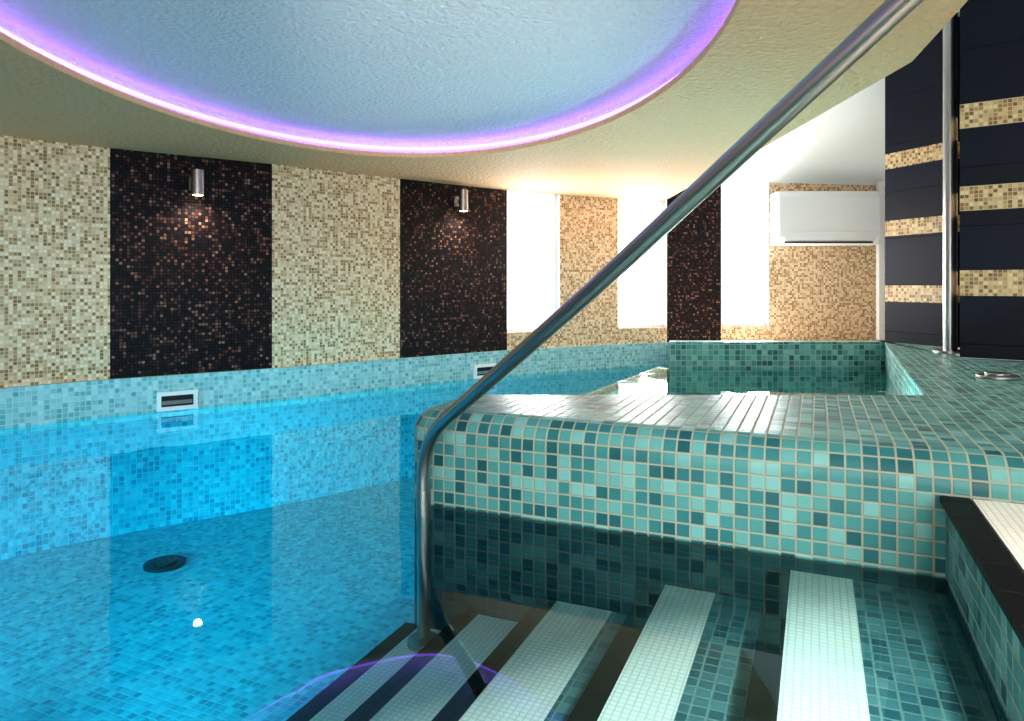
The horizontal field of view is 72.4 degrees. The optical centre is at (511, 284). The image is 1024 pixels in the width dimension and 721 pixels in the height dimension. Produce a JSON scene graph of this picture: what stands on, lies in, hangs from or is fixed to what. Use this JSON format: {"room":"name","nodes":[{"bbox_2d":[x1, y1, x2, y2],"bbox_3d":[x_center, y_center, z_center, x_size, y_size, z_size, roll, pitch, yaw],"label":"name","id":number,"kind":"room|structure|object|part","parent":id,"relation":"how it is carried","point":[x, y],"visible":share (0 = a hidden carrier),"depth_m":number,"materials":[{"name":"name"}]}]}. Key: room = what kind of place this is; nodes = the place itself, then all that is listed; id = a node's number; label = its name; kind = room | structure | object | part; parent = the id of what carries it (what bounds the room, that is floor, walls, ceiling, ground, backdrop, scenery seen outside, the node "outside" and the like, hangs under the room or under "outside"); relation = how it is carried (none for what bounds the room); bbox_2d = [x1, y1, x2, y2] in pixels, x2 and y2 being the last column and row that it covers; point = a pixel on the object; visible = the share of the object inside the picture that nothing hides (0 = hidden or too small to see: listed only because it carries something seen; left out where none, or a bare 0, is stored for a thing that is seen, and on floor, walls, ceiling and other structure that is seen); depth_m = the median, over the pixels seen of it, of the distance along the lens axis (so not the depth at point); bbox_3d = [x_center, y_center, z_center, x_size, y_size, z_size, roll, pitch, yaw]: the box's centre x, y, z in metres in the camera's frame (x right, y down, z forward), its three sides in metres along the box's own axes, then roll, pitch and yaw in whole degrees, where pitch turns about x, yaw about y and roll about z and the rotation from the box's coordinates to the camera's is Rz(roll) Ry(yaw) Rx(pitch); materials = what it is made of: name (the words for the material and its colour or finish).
{"room":"indoor swimming pool","nodes":[
{"label":"indoor swimming pool","id":0,"kind":"room"},
{"bbox_2d":[0,477,414,720],"bbox_3d":[-0.100,1.220,2.500,6.600,0.001,7.000,0,0,0],"label":"floor","id":1,"kind":"structure","parent":0,"point":[267,608],"depth_m":2.61,"materials":[{"name":"tile"}]},
{"bbox_2d":[143,555,185,572],"bbox_3d":[-1.512,1.210,3.050,0.170,0.020,0.170,0,0,0],"label":"floor drain","id":2,"kind":"object","parent":1,"relation":"on","point":[166,563],"visible":1,"depth_m":3.03,"materials":[{"name":"black plastic"}]},
{"bbox_2d":[0,342,668,559],"bbox_3d":[-1.510,0.840,2.878,1.770,0.760,8.411,0,0,37],"label":"wall","id":3,"kind":"structure","parent":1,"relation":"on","point":[81,461],"depth_m":3.71,"materials":[{"name":"blue tile"}]},
{"bbox_2d":[156,389,197,411],"bbox_3d":[-1.704,0.588,3.566,0.166,0.095,0.121,0,0,0],"label":"skimmer","id":4,"kind":"object","parent":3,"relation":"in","point":[184,399],"depth_m":3.56,"materials":[{"name":"white plastic"}]},
{"bbox_2d":[473,363,496,378],"bbox_3d":[-0.182,0.588,4.787,0.159,0.095,0.130,0,0,0],"label":"skimmer","id":5,"kind":"object","parent":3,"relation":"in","point":[479,370],"depth_m":4.76,"materials":[{"name":"white plastic"}]},
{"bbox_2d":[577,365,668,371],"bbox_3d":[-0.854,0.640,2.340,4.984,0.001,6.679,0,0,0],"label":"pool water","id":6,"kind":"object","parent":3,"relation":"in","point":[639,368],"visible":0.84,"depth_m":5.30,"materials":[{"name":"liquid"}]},
{"bbox_2d":[286,566,997,720],"bbox_3d":[-0.083,0.946,0.886,2.057,0.548,2.380,0,0,0],"label":"steps","id":7,"kind":"structure","parent":1,"relation":"on","point":[817,647],"depth_m":1.44,"materials":[{"name":"teal tile"}]},
{"bbox_2d":[407,0,923,651],"bbox_3d":[0.341,0.170,1.281,0.161,1.661,1.870,0,0,-44],"label":"handrail","id":8,"kind":"object","parent":7,"relation":"on","point":[889,13],"visible":0.95,"depth_m":1.35,"materials":[{"name":"silver metal"}]},
{"bbox_2d":[415,340,1023,630],"bbox_3d":[1.666,0.784,3.115,2.835,0.872,3.480,0,0,24],"label":"hot tub","id":9,"kind":"object","parent":1,"relation":"on","point":[696,480],"depth_m":1.86,"materials":[{"name":"teal tile"}]},
{"bbox_2d":[649,366,890,379],"bbox_3d":[1.115,0.540,3.497,2.610,0.001,2.288,0,0,0],"label":"water","id":10,"kind":"object","parent":9,"relation":"in","point":[865,373],"visible":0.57,"depth_m":4.37,"materials":[{"name":"liquid"}]},
{"bbox_2d":[932,12,959,353],"bbox_3d":[2.410,-0.615,3.850,0.170,1.970,0.170,0,0,0],"label":"steel column","id":11,"kind":"structure","parent":9,"relation":"on","point":[950,30],"depth_m":3.82,"materials":[{"name":"grey metal"}]},
{"bbox_3d":[1.930,0.359,2.780,0.150,0.022,0.150,0,0,0],"label":"air button","id":12,"kind":"part","parent":9,"relation":"part of","materials":[{"name":"silver metal"}]},
{"bbox_2d":[940,495,1023,720],"bbox_3d":[1.206,0.840,0.326,1.455,0.760,1.998,0,0,24],"label":"ledge","id":13,"kind":"object","parent":1,"relation":"on","point":[985,539],"visible":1,"depth_m":1.20,"materials":[{"name":"teal tile"}]},
{"bbox_2d":[0,135,506,387],"bbox_3d":[-2.271,-0.245,2.297,1.325,1.410,6.811,0,0,29],"label":"wall","id":14,"kind":"structure","parent":0,"point":[111,267],"depth_m":3.73,"materials":[{"name":"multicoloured tile"}]},
{"bbox_2d":[189,169,204,195],"bbox_3d":[-1.622,-0.524,3.605,0.062,0.130,0.106,0,0,-35],"label":"wall lamp","id":15,"kind":"object","parent":14,"relation":"attached to","point":[197,179],"visible":1,"depth_m":3.56,"materials":[{"name":"silver metal"}]},
{"bbox_2d":[453,189,467,211],"bbox_3d":[-0.335,-0.558,4.647,0.062,0.141,0.106,0,0,-39],"label":"wall lamp","id":16,"kind":"object","parent":14,"relation":"attached to","point":[461,201],"visible":1,"depth_m":4.61,"materials":[{"name":"silver metal"}]},
{"bbox_2d":[0,0,739,156],"bbox_3d":[-0.425,-0.738,2.110,2.117,0.135,3.275,0,0,0],"label":"ceiling","id":17,"kind":"structure","parent":0,"point":[392,73],"depth_m":2.44,"materials":[{"name":"paint"}]},
{"bbox_2d":[0,27,676,150],"bbox_3d":[-0.425,-0.726,2.110,2.107,0.018,3.265,0,0,0],"label":"led strip","id":18,"kind":"object","parent":17,"relation":"attached to","point":[69,65],"visible":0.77,"depth_m":3.10,"materials":[{"name":"purple"}]},
{"bbox_2d":[0,0,967,201],"bbox_3d":[-1.073,-0.670,2.375,4.606,0.001,6.750,0,0,0],"label":"ceiling","id":19,"kind":"structure","parent":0,"point":[655,151],"depth_m":2.83,"materials":[{"name":"beige paint"}]},
{"bbox_2d":[507,182,884,349],"bbox_3d":[1.528,-0.245,5.567,3.381,1.410,0.403,0,0,-15],"label":"wall","id":20,"kind":"structure","parent":0,"point":[815,293],"depth_m":5.70,"materials":[{"name":"beige tile"}]},
{"bbox_2d":[507,190,556,332],"bbox_3d":[0.134,-0.305,5.117,0.465,1.290,0.020,0,0,-33],"label":"window","id":21,"kind":"structure","parent":20,"relation":"in","point":[531,217],"depth_m":5.13,"materials":[{"name":"white glass"}]},
{"bbox_2d":[618,199,663,327],"bbox_3d":[1.016,-0.305,5.586,0.458,1.290,0.020,0,0,-23],"label":"window","id":22,"kind":"structure","parent":20,"relation":"in","point":[641,287],"depth_m":5.60,"materials":[{"name":"white glass"}]},
{"bbox_2d":[721,184,766,325],"bbox_3d":[1.906,-0.305,5.790,0.409,1.290,0.020,0,0,-6],"label":"window","id":23,"kind":"structure","parent":20,"relation":"in","point":[743,208],"depth_m":5.80,"materials":[{"name":"white glass"}]},
{"bbox_2d":[770,191,879,245],"bbox_3d":[2.525,-0.535,5.652,0.810,0.430,0.197,0,0,0],"label":"air conditioner","id":24,"kind":"object","parent":20,"relation":"attached to","point":[797,218],"visible":1,"depth_m":5.56,"materials":[{"name":"white plastic"}]},
{"bbox_2d":[784,242,872,242],"bbox_3d":[2.525,-0.340,5.582,0.700,0.012,0.012,0,0,0],"label":"outlet","id":25,"kind":"object","parent":24,"relation":"attached to","point":[784,242],"depth_m":5.58,"materials":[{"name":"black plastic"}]},
{"bbox_2d":[876,181,884,339],"bbox_3d":[3.020,-0.200,5.740,0.050,1.300,0.050,0,0,0],"label":"trim","id":26,"kind":"structure","parent":20,"relation":"attached to","point":[880,185],"depth_m":5.71,"materials":[{"name":"white paint"}]},
{"bbox_2d":[722,10,959,187],"bbox_3d":[2.600,-1.145,2.450,3.200,0.950,6.900,0,0,0],"label":"ceiling","id":27,"kind":"structure","parent":0,"point":[844,144],"depth_m":5.45,"materials":[{"name":"white paint"}]},
{"bbox_2d":[885,17,959,346],"bbox_3d":[2.915,-0.610,4.525,0.970,1.960,0.750,0,0,0],"label":"wall","id":28,"kind":"structure","parent":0,"point":[913,92],"depth_m":4.34,"materials":[{"name":"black tile"}]},
{"bbox_2d":[960,0,1023,360],"bbox_3d":[2.909,-0.611,3.550,1.018,1.959,0.706,0,0,38],"label":"wall","id":29,"kind":"structure","parent":0,"point":[991,31],"depth_m":3.49,"materials":[{"name":"black tile"}]}
]}

